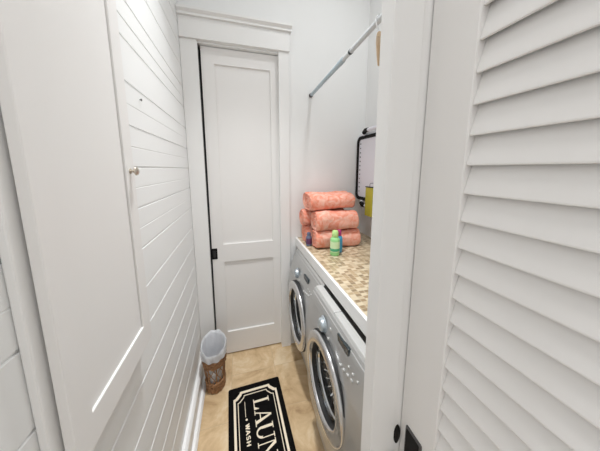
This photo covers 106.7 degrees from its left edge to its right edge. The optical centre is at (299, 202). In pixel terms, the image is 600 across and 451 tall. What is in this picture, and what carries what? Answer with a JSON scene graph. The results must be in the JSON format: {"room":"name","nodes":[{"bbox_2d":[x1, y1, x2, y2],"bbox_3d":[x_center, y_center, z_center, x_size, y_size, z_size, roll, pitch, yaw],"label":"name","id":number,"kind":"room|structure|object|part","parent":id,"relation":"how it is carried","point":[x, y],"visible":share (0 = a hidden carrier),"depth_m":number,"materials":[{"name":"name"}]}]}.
{"room":"laundry room","nodes":[
{"label":"laundry room","id":0,"kind":"room"},
{"bbox_2d":[0,0,200,450],"bbox_3d":[-0.585,-0.216,0.635,0.100,3.400,2.185,-2,9,-15],"label":"wall","id":1,"kind":"structure","parent":0,"point":[151,413],"depth_m":0.93,"materials":[{"name":"white paint"}]},
{"bbox_2d":[0,0,151,450],"bbox_3d":[-0.456,-0.179,0.475,0.058,1.365,0.378,-2,9,-15],"label":"upper cabinet","id":2,"kind":"object","parent":1,"relation":"attached to","point":[71,251],"visible":1,"depth_m":0.41,"materials":[{"name":"white paint"}]},
{"bbox_3d":[-0.477,-0.178,0.468,0.014,1.365,0.375,-2,9,-15],"label":"frame","id":3,"kind":"part","parent":2,"relation":"part of","materials":[{"name":"white paint"}]},
{"bbox_3d":[-0.461,-0.179,0.479,0.011,1.186,0.256,-2,9,-15],"label":"panel","id":4,"kind":"part","parent":2,"relation":"part of","materials":[{"name":"white paint"}]},
{"bbox_3d":[-0.482,-0.091,0.651,0.022,0.025,0.025,-2,9,-15],"label":"knob","id":5,"kind":"part","parent":2,"relation":"part of","materials":[{"name":"silver metal"}]},
{"bbox_2d":[182,356,205,450],"bbox_3d":[-0.494,1.405,0.839,0.055,0.134,2.065,-2,9,-15],"label":"baseboard","id":6,"kind":"structure","parent":1,"relation":"attached to","point":[191,438],"depth_m":1.39,"materials":[{"name":"white paint"}]},
{"bbox_2d":[197,342,324,450],"bbox_3d":[-0.009,1.643,-0.100,3.400,0.060,4.550,-2,9,-15],"label":"floor","id":7,"kind":"structure","parent":0,"point":[253,365],"depth_m":1.59,"materials":[{"name":"beige tile"}]},
{"bbox_2d":[202,352,226,393],"bbox_3d":[-0.620,1.218,1.631,0.172,0.273,0.196,-2,9,-15],"label":"basket","id":8,"kind":"object","parent":7,"relation":"on","point":[212,388],"visible":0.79,"depth_m":1.57,"materials":[{"name":"brown wicker"}]},
{"bbox_2d":[200,329,226,383],"bbox_3d":[-0.620,1.156,1.621,0.180,0.357,0.207,-2,9,-15],"label":"trash bag","id":9,"kind":"object","parent":8,"relation":"in","point":[213,345],"visible":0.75,"depth_m":1.64,"materials":[{"name":"white plastic"}]},
{"bbox_2d":[228,377,295,450],"bbox_3d":[-0.207,1.408,1.243,0.365,0.008,0.882,-3,9,-18],"label":"door mat","id":10,"kind":"object","parent":7,"relation":"on","point":[258,420],"visible":1,"depth_m":1.42,"materials":[{"name":"black fabric"}]},
{"bbox_2d":[288,248,331,368],"bbox_3d":[0.291,0.869,1.711,0.683,0.914,0.618,-2,9,-15],"label":"washing machine","id":11,"kind":"object","parent":7,"relation":"on","point":[303,278],"visible":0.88,"depth_m":1.57,"materials":[{"name":"silver metal"}]},
{"bbox_3d":[-0.029,0.815,1.626,0.026,0.464,0.464,-2,9,-15],"label":"door","id":12,"kind":"part","parent":11,"relation":"part of","materials":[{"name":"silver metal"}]},
{"bbox_3d":[0.008,0.813,1.636,0.043,0.324,0.324,-2,9,-15],"label":"door glass","id":13,"kind":"part","parent":11,"relation":"part of","materials":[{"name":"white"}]},
{"bbox_3d":[0.034,0.526,1.588,0.076,0.148,0.610,-2,9,-15],"label":"control panel","id":14,"kind":"part","parent":11,"relation":"part of","materials":[{"name":"silver metal"}]},
{"bbox_3d":[0.074,0.435,1.586,0.046,0.018,0.612,-2,9,-15],"label":"panel","id":15,"kind":"part","parent":11,"relation":"part of","materials":[{"name":"silver metal"}]},
{"bbox_2d":[296,232,370,335],"bbox_3d":[0.443,0.418,1.346,0.624,0.068,1.358,-2,9,-15],"label":"countertop","id":16,"kind":"structure","parent":11,"relation":"on","point":[346,275],"depth_m":1.28,"materials":[{"name":"tile"}]},
{"bbox_2d":[301,224,313,240],"bbox_3d":[0.193,0.239,1.864,0.344,0.138,0.140,-2,9,-15],"label":"rolled towel","id":17,"kind":"object","parent":16,"relation":"on","point":[305,228],"visible":0.23,"depth_m":1.79,"materials":[{"name":"pink fabric"}]},
{"bbox_2d":[299,208,343,224],"bbox_3d":[0.183,0.107,1.836,0.357,0.131,0.153,-2,9,-15],"label":"rolled towel","id":18,"kind":"object","parent":17,"relation":"on","point":[304,214],"visible":0.38,"depth_m":1.75,"materials":[{"name":"pink fabric"}]},
{"bbox_2d":[303,191,354,210],"bbox_3d":[0.224,-0.018,1.750,0.361,0.130,0.234,-2,9,-15],"label":"rolled towel","id":19,"kind":"object","parent":18,"relation":"on","point":[312,201],"visible":1,"depth_m":1.66,"materials":[{"name":"pink fabric"}]},
{"bbox_2d":[306,232,311,245],"bbox_3d":[0.068,0.280,1.703,0.045,0.105,0.045,-2,9,-15],"label":"bottle","id":20,"kind":"object","parent":16,"relation":"on","point":[308,237],"visible":1,"depth_m":1.69,"materials":[{"name":"purple plastic"}]},
{"bbox_2d":[330,230,339,255],"bbox_3d":[0.237,0.274,1.513,0.066,0.172,0.066,-2,9,-15],"label":"bottle","id":21,"kind":"object","parent":16,"relation":"on","point":[334,241],"visible":1,"depth_m":1.49,"materials":[{"name":"green plastic"}]},
{"bbox_2d":[311,228,360,247],"bbox_3d":[0.270,0.264,1.712,0.355,0.134,0.169,-2,9,-15],"label":"rolled towel","id":22,"kind":"object","parent":16,"relation":"on","point":[351,236],"visible":0.77,"depth_m":1.66,"materials":[{"name":"pink fabric"}]},
{"bbox_2d":[310,210,358,230],"bbox_3d":[0.262,0.127,1.692,0.330,0.140,0.175,-2,9,-15],"label":"rolled towel","id":23,"kind":"object","parent":22,"relation":"on","point":[323,220],"visible":1,"depth_m":1.63,"materials":[{"name":"pink fabric"}]},
{"bbox_2d":[338,229,342,252],"bbox_3d":[0.273,0.272,1.570,0.053,0.160,0.053,-2,9,-15],"label":"bottle","id":24,"kind":"object","parent":16,"relation":"on","point":[339,231],"visible":0.56,"depth_m":1.55,"materials":[{"name":"blue plastic"}]},
{"bbox_2d":[306,285,365,450],"bbox_3d":[0.419,0.958,1.111,0.652,0.914,0.618,-2,9,-15],"label":"washing machine","id":25,"kind":"object","parent":7,"relation":"on","point":[336,346],"visible":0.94,"depth_m":0.96,"materials":[{"name":"silver metal"}]},
{"bbox_3d":[0.183,1.380,1.107,0.010,0.065,0.578,-2,9,-15],"label":"kick plate","id":26,"kind":"part","parent":25,"relation":"part of","materials":[{"name":"silver metal"}]},
{"bbox_3d":[0.143,0.845,1.061,0.043,0.298,0.298,-2,9,-15],"label":"door glass","id":27,"kind":"part","parent":25,"relation":"part of","materials":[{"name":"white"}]},
{"bbox_3d":[0.106,0.847,1.051,0.026,0.438,0.438,-2,9,-15],"label":"door","id":28,"kind":"part","parent":25,"relation":"part of","materials":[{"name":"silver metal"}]},
{"bbox_3d":[0.188,0.525,0.982,0.046,0.018,0.612,-2,9,-15],"label":"panel","id":29,"kind":"part","parent":25,"relation":"part of","materials":[{"name":"silver metal"}]},
{"bbox_2d":[177,0,369,342],"bbox_3d":[-0.092,-0.399,1.867,1.517,3.400,0.150,-2,9,-15],"label":"wall","id":30,"kind":"structure","parent":0,"point":[325,128],"depth_m":1.80,"materials":[{"name":"white paint"}]},
{"bbox_2d":[179,37,214,341],"bbox_3d":[-0.748,0.116,1.670,0.106,2.440,0.020,-2,9,-15],"label":"trim","id":31,"kind":"structure","parent":30,"relation":"attached to","point":[188,47],"depth_m":1.62,"materials":[{"name":"white paint"}]},
{"bbox_2d":[197,43,216,329],"bbox_3d":[-0.716,0.107,1.761,0.004,2.430,0.120,-2,9,-15],"label":"trim","id":32,"kind":"structure","parent":30,"relation":"attached to","point":[199,53],"depth_m":1.69,"materials":[{"name":"black rubber"}]},
{"bbox_2d":[177,14,289,51],"bbox_3d":[-0.438,-1.169,1.558,0.744,0.135,0.034,-2,9,-15],"label":"trim","id":33,"kind":"structure","parent":30,"relation":"attached to","point":[200,29],"depth_m":1.54,"materials":[{"name":"white paint"}]},
{"bbox_2d":[175,3,291,33],"bbox_3d":[-0.428,-1.247,1.531,0.756,0.040,0.069,-2,9,-15],"label":"trim","id":34,"kind":"structure","parent":30,"relation":"attached to","point":[182,9],"depth_m":1.50,"materials":[{"name":"white paint"}]},
{"bbox_2d":[200,46,280,352],"bbox_3d":[-0.427,0.096,1.812,0.568,2.413,0.041,-2,9,-15],"label":"door","id":35,"kind":"structure","parent":30,"relation":"in","point":[240,89],"depth_m":1.77,"materials":[{"name":"white paint"}]},
{"bbox_3d":[-0.680,0.410,1.780,0.042,0.089,0.023,-2,9,-15],"label":"pull plate","id":36,"kind":"part","parent":35,"relation":"part of","materials":[{"name":"black metal"}]},
{"bbox_3d":[-0.425,0.050,1.810,0.396,2.106,0.013,-2,9,-15],"label":"panel","id":37,"kind":"part","parent":35,"relation":"part of","materials":[{"name":"white paint"}]},
{"bbox_2d":[278,51,290,346],"bbox_3d":[-0.123,0.090,1.841,0.080,2.440,0.020,-2,9,-15],"label":"trim","id":38,"kind":"structure","parent":30,"relation":"attached to","point":[283,57],"depth_m":1.80,"materials":[{"name":"white paint"}]},
{"bbox_2d":[309,13,381,97],"bbox_3d":[0.241,-0.740,1.118,0.032,0.048,1.358,-2,9,-13],"label":"rod","id":39,"kind":"object","parent":30,"relation":"attached to","point":[373,26],"visible":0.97,"depth_m":1.09,"materials":[{"name":"silver metal"}]},
{"bbox_2d":[375,14,380,65],"bbox_3d":[0.306,-0.649,0.862,0.031,0.136,0.244,3,9,21],"label":"clothes hanger","id":40,"kind":"object","parent":39,"relation":"hanging from","point":[378,37],"visible":0.7,"depth_m":0.86,"materials":[{"name":"brown wood"}]},
{"bbox_2d":[361,0,381,236],"bbox_3d":[0.792,-0.320,1.337,0.100,3.400,1.355,-2,9,-15],"label":"wall","id":41,"kind":"structure","parent":0,"point":[375,5],"depth_m":1.81,"materials":[{"name":"white paint"}]},
{"bbox_2d":[355,125,375,207],"bbox_3d":[0.600,-0.247,1.635,0.119,0.623,0.695,-2,9,-15],"label":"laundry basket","id":42,"kind":"object","parent":41,"relation":"hanging from","point":[365,144],"visible":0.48,"depth_m":1.80,"materials":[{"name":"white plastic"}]},
{"bbox_3d":[0.581,-0.247,1.629,0.012,0.496,0.601,-2,9,-15],"label":"panel","id":43,"kind":"part","parent":42,"relation":"part of","materials":[{"name":"white fabric"}]},
{"bbox_2d":[365,183,372,216],"bbox_3d":[0.535,-0.019,1.699,0.039,0.255,0.091,-2,9,-15],"label":"board","id":44,"kind":"object","parent":42,"relation":"hanging from","point":[369,190],"visible":0.9,"depth_m":1.69,"materials":[{"name":"yellow plastic"}]},
{"bbox_3d":[0.556,-0.530,1.620,0.044,0.053,0.366,-2,9,-15],"label":"handle","id":45,"kind":"part","parent":42,"relation":"part of","materials":[{"name":"black plastic"}]},
{"bbox_2d":[361,0,434,450],"bbox_3d":[0.600,-0.203,0.550,0.897,3.400,0.065,-2,9,-15],"label":"door frame","id":46,"kind":"structure","parent":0,"point":[406,25],"depth_m":0.47,"materials":[{"name":"white paint"}]},
{"bbox_2d":[394,424,399,442],"bbox_3d":[0.245,0.586,0.563,0.018,0.054,0.003,-2,9,-15],"label":"door knob","id":47,"kind":"object","parent":46,"relation":"attached to","point":[397,428],"depth_m":0.56,"materials":[{"name":"black metal"}]},
{"bbox_2d":[399,0,599,450],"bbox_3d":[0.402,0.361,0.045,0.040,2.408,1.008,-2,9,-15],"label":"door","id":48,"kind":"structure","parent":46,"relation":"in","point":[503,345],"depth_m":0.33,"materials":[{"name":"white paint"}]},
{"bbox_3d":[0.260,0.583,0.522,0.002,0.080,0.037,-2,9,-15],"label":"plate","id":49,"kind":"part","parent":48,"relation":"part of","materials":[{"name":"black metal"}]},
{"bbox_3d":[0.264,0.583,0.523,0.008,0.090,0.046,-2,9,-15],"label":"pull plate","id":50,"kind":"part","parent":48,"relation":"part of","materials":[{"name":"grey metal"}]}
]}

